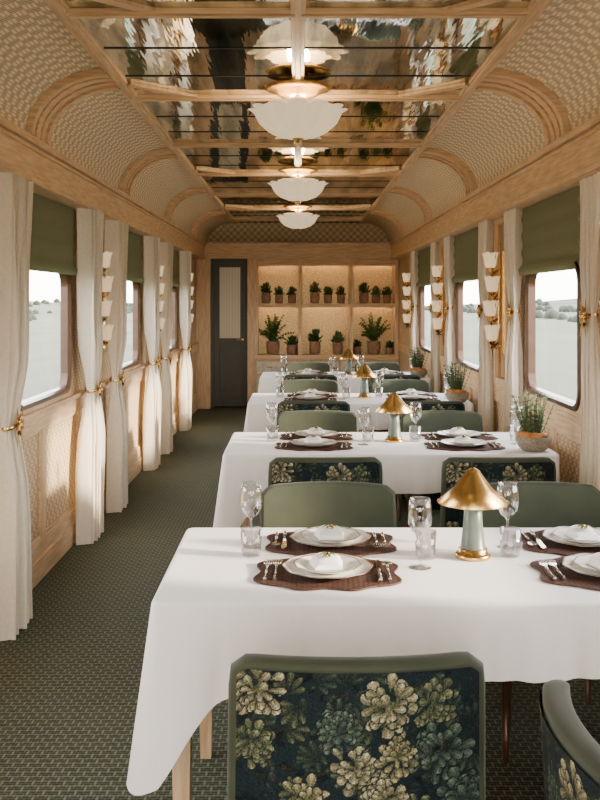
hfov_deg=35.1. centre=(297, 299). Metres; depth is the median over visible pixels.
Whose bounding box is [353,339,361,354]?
potted herb
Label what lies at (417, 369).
rosemary
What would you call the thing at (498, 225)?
mirror
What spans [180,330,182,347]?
mirror
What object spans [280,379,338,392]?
dining chair
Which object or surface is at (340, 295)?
potted herb
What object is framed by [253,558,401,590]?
placemat
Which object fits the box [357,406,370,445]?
wine glass
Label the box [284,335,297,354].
potted herb
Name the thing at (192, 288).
wall sconce
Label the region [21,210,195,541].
wall
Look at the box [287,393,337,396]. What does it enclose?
placemat
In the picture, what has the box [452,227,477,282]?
blind
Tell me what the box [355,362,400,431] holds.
dining chair
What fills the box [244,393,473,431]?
tablecloth
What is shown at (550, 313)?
hedgerow
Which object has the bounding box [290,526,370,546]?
dinner plate
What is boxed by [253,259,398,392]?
display cabinet
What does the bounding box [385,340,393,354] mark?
potted herb
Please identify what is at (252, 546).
wine glass
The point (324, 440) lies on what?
salad plate
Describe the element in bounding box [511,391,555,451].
potted plant
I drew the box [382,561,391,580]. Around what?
spoon
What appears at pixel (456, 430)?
folded napkin
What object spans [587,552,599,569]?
folded napkin
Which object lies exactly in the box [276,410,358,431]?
dining chair
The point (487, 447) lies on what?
placemat
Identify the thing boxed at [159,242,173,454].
curtain
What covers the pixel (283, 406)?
dining chair
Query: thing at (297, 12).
trim
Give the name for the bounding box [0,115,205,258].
trim
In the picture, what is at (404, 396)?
salad plate
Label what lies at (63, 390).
window
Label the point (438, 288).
wall sconce
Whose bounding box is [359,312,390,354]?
potted palm
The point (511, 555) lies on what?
water tumbler
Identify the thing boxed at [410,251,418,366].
curtain
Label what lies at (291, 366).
dining chair
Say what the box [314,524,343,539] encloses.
folded napkin
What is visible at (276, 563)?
fork
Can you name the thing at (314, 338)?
potted herb
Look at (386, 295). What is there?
potted herb
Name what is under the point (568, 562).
dinner plate
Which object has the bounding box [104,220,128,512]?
curtain
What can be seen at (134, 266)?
blind
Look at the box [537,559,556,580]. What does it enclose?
fork
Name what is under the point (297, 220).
chandelier
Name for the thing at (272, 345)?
potted palm
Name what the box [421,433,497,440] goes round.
placemat
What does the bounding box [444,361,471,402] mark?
rosemary
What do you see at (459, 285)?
window
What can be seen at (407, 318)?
wall sconce
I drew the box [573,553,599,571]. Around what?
salad plate
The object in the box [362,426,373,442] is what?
water tumbler
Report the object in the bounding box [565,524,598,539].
folded napkin
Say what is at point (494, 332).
wall sconce
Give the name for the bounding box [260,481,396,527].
dining chair
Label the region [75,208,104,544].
curtain
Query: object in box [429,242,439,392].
curtain
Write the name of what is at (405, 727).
dining chair
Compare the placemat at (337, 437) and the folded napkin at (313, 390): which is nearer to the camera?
the placemat at (337, 437)
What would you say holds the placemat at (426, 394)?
on the tablecloth at (256, 420)
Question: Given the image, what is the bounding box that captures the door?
[211,259,246,407]
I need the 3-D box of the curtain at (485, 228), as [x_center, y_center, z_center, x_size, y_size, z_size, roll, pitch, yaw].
[1.388,0.483,7.058,0.099,2.126,0.346,0,0,-4]
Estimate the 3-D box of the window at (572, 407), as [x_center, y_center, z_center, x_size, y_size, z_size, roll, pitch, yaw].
[1.452,0.188,5.390,0.065,0.835,1.220,0,0,0]
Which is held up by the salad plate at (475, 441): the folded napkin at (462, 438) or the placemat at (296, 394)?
the folded napkin at (462, 438)
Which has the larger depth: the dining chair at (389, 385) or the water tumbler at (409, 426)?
the dining chair at (389, 385)
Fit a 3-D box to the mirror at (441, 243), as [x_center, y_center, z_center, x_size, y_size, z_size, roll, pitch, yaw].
[1.433,0.010,9.270,0.035,1.170,0.420,0,0,0]
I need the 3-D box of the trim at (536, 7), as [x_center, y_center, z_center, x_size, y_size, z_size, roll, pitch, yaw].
[0.915,-1.125,5.850,0.060,0.030,16.100,0,0,0]
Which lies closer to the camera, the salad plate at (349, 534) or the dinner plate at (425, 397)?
the salad plate at (349, 534)
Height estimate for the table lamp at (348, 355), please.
0.276 m
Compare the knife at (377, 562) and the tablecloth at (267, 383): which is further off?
the tablecloth at (267, 383)
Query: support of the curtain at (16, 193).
hanging from the wall at (60, 437)
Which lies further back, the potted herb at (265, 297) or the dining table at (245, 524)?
the potted herb at (265, 297)
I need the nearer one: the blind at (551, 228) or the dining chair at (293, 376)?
the blind at (551, 228)
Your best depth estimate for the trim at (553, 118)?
4.92 m
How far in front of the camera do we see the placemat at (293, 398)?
7.48 m
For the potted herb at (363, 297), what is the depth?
13.68 m
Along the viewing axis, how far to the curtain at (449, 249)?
8.64 m
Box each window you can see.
[19,273,71,414]
[121,282,140,373]
[160,286,176,356]
[419,286,430,355]
[455,275,478,375]
[524,256,581,418]
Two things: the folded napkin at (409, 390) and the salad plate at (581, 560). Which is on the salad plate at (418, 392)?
the folded napkin at (409, 390)
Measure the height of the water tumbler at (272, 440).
0.085 m
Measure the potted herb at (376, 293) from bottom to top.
0.265 m
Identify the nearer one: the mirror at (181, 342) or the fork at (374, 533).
the fork at (374, 533)
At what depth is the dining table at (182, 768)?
2.54 m
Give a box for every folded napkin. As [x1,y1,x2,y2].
[304,392,315,396]
[304,435,321,442]
[306,388,317,392]
[307,426,323,433]
[309,552,342,569]
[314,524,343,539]
[405,388,416,392]
[406,392,417,396]
[449,427,466,433]
[453,435,472,442]
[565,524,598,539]
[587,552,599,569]
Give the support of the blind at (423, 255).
attached to the wall at (568, 449)
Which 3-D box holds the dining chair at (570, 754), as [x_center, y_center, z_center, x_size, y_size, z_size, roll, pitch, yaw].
[0.715,1.128,1.569,0.584,0.848,0.533,0,0,-3]
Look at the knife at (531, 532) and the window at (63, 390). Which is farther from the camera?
the window at (63, 390)
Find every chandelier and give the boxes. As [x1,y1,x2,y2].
[248,79,347,143]
[268,167,327,203]
[277,205,318,230]
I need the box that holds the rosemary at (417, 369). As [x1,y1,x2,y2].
[408,347,428,377]
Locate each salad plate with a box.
[293,554,361,573]
[296,438,331,444]
[298,395,321,397]
[299,430,332,435]
[300,527,360,542]
[400,391,422,393]
[401,395,424,397]
[442,430,475,435]
[446,438,481,444]
[552,527,599,542]
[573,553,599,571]
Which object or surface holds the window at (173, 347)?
in the wall at (60, 437)
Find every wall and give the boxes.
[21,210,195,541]
[207,223,388,242]
[399,194,599,482]
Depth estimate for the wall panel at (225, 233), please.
13.88 m
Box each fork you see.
[263,559,272,580]
[273,558,281,579]
[373,532,381,545]
[381,532,389,545]
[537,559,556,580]
[545,558,565,579]
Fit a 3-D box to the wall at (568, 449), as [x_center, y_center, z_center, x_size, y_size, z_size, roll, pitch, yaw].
[1.452,0.150,5.900,0.075,2.800,16.200,0,0,0]
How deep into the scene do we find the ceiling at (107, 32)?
4.72 m
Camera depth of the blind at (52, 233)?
5.45 m
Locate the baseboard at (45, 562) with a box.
[32,400,197,588]
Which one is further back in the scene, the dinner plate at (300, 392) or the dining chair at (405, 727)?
the dinner plate at (300, 392)
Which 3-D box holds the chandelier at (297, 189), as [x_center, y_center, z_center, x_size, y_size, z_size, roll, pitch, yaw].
[0.000,-0.952,8.000,0.518,0.292,0.518,0,0,0]
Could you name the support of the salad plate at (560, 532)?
on the dinner plate at (547, 533)
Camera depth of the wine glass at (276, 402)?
5.42 m
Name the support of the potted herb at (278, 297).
in the display cabinet
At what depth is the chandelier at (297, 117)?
4.78 m
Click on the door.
(228, 276)
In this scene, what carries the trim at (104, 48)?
attached to the ceiling at (107, 32)
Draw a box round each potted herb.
[261,281,271,302]
[273,286,283,302]
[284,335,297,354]
[287,286,296,302]
[308,328,322,354]
[309,281,321,302]
[323,286,332,302]
[330,331,345,354]
[335,285,345,302]
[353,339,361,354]
[359,282,370,302]
[370,285,380,302]
[381,286,391,302]
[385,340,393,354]
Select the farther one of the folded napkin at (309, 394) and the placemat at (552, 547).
the folded napkin at (309, 394)
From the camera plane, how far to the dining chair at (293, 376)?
8.98 m
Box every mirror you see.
[146,344,148,361]
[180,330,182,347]
[409,254,411,346]
[440,241,443,360]
[493,217,508,386]
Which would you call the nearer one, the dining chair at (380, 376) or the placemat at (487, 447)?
the placemat at (487, 447)
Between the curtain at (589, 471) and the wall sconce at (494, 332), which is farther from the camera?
the wall sconce at (494, 332)
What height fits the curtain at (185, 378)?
2.126 m
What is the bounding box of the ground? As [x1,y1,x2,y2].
[22,298,576,400]
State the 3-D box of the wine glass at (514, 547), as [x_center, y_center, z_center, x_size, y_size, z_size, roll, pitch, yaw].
[0.670,0.688,3.037,0.074,0.205,0.074,0,0,20]
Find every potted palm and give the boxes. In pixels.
[259,314,293,354]
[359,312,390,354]
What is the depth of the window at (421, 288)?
11.13 m
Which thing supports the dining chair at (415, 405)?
on the floor
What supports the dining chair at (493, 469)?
on the floor
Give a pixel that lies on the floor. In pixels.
(70, 680)
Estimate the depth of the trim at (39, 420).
5.79 m
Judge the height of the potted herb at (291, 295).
0.262 m
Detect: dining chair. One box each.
[227,651,484,799]
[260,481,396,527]
[268,457,382,485]
[276,401,349,430]
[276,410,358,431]
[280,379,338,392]
[283,374,336,381]
[285,362,330,371]
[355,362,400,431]
[365,374,420,431]
[370,379,428,431]
[397,401,464,520]
[400,410,482,527]
[429,457,555,527]
[482,481,599,763]
[539,679,599,799]
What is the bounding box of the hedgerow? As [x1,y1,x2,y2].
[29,298,576,321]
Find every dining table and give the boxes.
[172,568,425,799]
[240,515,248,527]
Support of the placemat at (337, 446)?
on the tablecloth at (408, 467)
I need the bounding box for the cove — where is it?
[0,0,231,242]
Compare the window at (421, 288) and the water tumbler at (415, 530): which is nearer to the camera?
the water tumbler at (415, 530)
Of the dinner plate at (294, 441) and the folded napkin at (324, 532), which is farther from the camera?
the dinner plate at (294, 441)
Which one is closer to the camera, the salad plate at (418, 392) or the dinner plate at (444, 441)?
the dinner plate at (444, 441)
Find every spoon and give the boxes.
[271,532,280,545]
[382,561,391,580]
[522,531,537,544]
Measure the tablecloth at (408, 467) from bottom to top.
0.481 m
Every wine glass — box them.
[240,481,262,548]
[265,402,277,438]
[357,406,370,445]
[407,496,431,569]
[497,481,518,549]
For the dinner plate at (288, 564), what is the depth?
2.71 m
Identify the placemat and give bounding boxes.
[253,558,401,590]
[265,531,396,556]
[274,442,352,450]
[279,433,352,440]
[283,397,336,400]
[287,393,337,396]
[386,393,437,396]
[386,398,440,400]
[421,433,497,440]
[424,441,505,450]
[514,530,599,555]
[530,556,599,590]
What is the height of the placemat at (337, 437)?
0.006 m
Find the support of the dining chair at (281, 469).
on the floor
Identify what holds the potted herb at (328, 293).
in the display cabinet
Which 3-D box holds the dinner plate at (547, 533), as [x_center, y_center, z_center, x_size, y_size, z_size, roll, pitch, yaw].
[0.925,0.772,3.077,0.263,0.019,0.255,0,0,2]
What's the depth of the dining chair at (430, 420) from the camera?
6.01 m
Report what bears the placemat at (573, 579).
on the tablecloth at (208, 611)
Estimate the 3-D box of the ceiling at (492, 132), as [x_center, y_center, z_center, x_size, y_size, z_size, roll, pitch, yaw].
[1.130,-0.970,5.850,0.400,0.320,16.100,0,0,0]
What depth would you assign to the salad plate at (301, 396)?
7.50 m
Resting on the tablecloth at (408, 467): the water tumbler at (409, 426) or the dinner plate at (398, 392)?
the water tumbler at (409, 426)
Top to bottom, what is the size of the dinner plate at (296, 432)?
0.019 m
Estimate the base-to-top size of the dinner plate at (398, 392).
0.019 m
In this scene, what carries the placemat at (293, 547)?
on the tablecloth at (208, 611)
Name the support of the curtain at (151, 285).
hanging from the wall at (60, 437)
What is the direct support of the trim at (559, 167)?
attached to the wall at (568, 449)
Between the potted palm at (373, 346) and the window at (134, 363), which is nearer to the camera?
the window at (134, 363)
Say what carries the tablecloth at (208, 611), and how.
on the dining table at (182, 768)
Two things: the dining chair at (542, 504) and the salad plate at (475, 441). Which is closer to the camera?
the dining chair at (542, 504)
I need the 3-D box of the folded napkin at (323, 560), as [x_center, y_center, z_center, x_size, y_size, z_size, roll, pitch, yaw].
[0.085,0.748,2.739,0.099,0.042,0.068,0,0,-6]
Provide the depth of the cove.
5.33 m
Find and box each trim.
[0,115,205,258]
[21,342,198,562]
[25,68,224,236]
[43,0,236,223]
[66,0,529,220]
[104,48,491,222]
[196,243,391,408]
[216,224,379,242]
[359,0,552,223]
[371,68,570,236]
[390,113,599,258]
[399,342,581,452]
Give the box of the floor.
[0,406,599,799]
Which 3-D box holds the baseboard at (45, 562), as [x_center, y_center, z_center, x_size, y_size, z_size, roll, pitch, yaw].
[-1.435,1.485,5.650,0.030,0.130,15.700,0,0,0]
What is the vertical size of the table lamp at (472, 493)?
0.276 m
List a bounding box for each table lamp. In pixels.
[339,349,358,374]
[351,364,377,397]
[375,392,413,442]
[437,467,508,561]
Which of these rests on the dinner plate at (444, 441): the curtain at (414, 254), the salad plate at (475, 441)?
the salad plate at (475, 441)
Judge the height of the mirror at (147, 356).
1.170 m
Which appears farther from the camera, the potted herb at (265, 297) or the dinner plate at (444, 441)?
the potted herb at (265, 297)
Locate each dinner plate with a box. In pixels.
[282,553,372,578]
[290,439,337,446]
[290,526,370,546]
[294,396,326,399]
[294,430,338,437]
[296,391,327,394]
[396,391,427,394]
[399,395,428,399]
[436,430,481,437]
[440,439,487,446]
[542,526,599,546]
[562,553,599,576]
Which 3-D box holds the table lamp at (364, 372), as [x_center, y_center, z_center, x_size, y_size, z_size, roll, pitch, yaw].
[0.537,0.652,7.680,0.218,0.276,0.218,0,0,0]
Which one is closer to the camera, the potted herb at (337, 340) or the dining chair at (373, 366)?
the dining chair at (373, 366)
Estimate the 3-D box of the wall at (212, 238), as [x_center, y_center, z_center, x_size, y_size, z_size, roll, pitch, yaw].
[0.000,0.150,13.960,3.100,2.800,0.120,0,0,0]
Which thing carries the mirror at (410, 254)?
attached to the wall at (568, 449)
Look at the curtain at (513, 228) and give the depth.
6.05 m
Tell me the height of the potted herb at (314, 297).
0.328 m
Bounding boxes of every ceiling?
[63,0,532,222]
[364,0,599,242]
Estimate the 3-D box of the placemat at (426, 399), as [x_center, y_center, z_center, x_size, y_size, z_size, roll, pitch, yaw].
[0.908,0.786,7.502,0.418,0.006,0.334,0,0,-1]
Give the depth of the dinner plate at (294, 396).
7.42 m
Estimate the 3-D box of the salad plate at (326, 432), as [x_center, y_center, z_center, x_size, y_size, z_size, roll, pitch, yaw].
[0.105,0.766,5.460,0.198,0.019,0.192,0,0,-27]
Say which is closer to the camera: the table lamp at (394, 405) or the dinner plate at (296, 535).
the dinner plate at (296, 535)
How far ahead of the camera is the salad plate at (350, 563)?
2.74 m
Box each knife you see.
[281,530,286,548]
[375,559,382,581]
[529,530,545,548]
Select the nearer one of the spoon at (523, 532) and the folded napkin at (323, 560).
the folded napkin at (323, 560)
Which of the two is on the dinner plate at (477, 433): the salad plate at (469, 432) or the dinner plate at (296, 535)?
the salad plate at (469, 432)
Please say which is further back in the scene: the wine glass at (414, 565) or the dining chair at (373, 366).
the dining chair at (373, 366)
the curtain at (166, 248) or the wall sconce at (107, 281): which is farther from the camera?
the curtain at (166, 248)
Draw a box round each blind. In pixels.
[30,193,77,274]
[127,232,143,282]
[172,250,179,286]
[416,247,429,286]
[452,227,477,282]
[518,186,579,274]
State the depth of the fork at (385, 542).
3.04 m
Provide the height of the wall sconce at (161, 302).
0.840 m
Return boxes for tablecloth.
[127,528,599,795]
[213,432,559,527]
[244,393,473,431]
[258,372,430,392]
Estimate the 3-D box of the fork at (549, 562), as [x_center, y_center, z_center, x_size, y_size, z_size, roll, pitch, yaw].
[0.747,0.777,2.746,0.025,0.011,0.185,0,0,2]
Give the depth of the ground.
122.88 m
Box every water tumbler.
[240,525,261,557]
[266,426,277,441]
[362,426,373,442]
[409,426,420,441]
[414,528,435,560]
[499,527,520,557]
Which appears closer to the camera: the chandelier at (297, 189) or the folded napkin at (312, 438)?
the folded napkin at (312, 438)
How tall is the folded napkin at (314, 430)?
0.042 m
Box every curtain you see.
[0,172,33,640]
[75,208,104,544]
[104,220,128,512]
[143,236,161,470]
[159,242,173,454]
[179,251,191,430]
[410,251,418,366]
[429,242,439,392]
[443,236,455,392]
[476,220,492,431]
[503,208,522,431]
[579,172,599,490]
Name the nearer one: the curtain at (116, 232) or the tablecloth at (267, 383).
the curtain at (116, 232)
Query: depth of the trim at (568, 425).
5.49 m
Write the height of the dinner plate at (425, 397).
0.019 m
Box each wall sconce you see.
[102,251,113,350]
[159,265,164,331]
[191,273,193,323]
[402,273,412,327]
[431,259,445,344]
[482,243,503,362]
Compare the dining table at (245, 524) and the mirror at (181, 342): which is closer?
the dining table at (245, 524)
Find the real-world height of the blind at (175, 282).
0.420 m
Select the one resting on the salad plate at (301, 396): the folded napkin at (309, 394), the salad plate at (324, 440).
the folded napkin at (309, 394)
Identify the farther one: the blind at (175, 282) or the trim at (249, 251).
the trim at (249, 251)
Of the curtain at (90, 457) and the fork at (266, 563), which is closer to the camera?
the fork at (266, 563)
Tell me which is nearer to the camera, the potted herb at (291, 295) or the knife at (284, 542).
the knife at (284, 542)
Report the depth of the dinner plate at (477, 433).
5.45 m
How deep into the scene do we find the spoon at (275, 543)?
3.03 m
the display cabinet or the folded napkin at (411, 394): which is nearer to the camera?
the folded napkin at (411, 394)
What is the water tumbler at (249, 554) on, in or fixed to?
on the tablecloth at (208, 611)

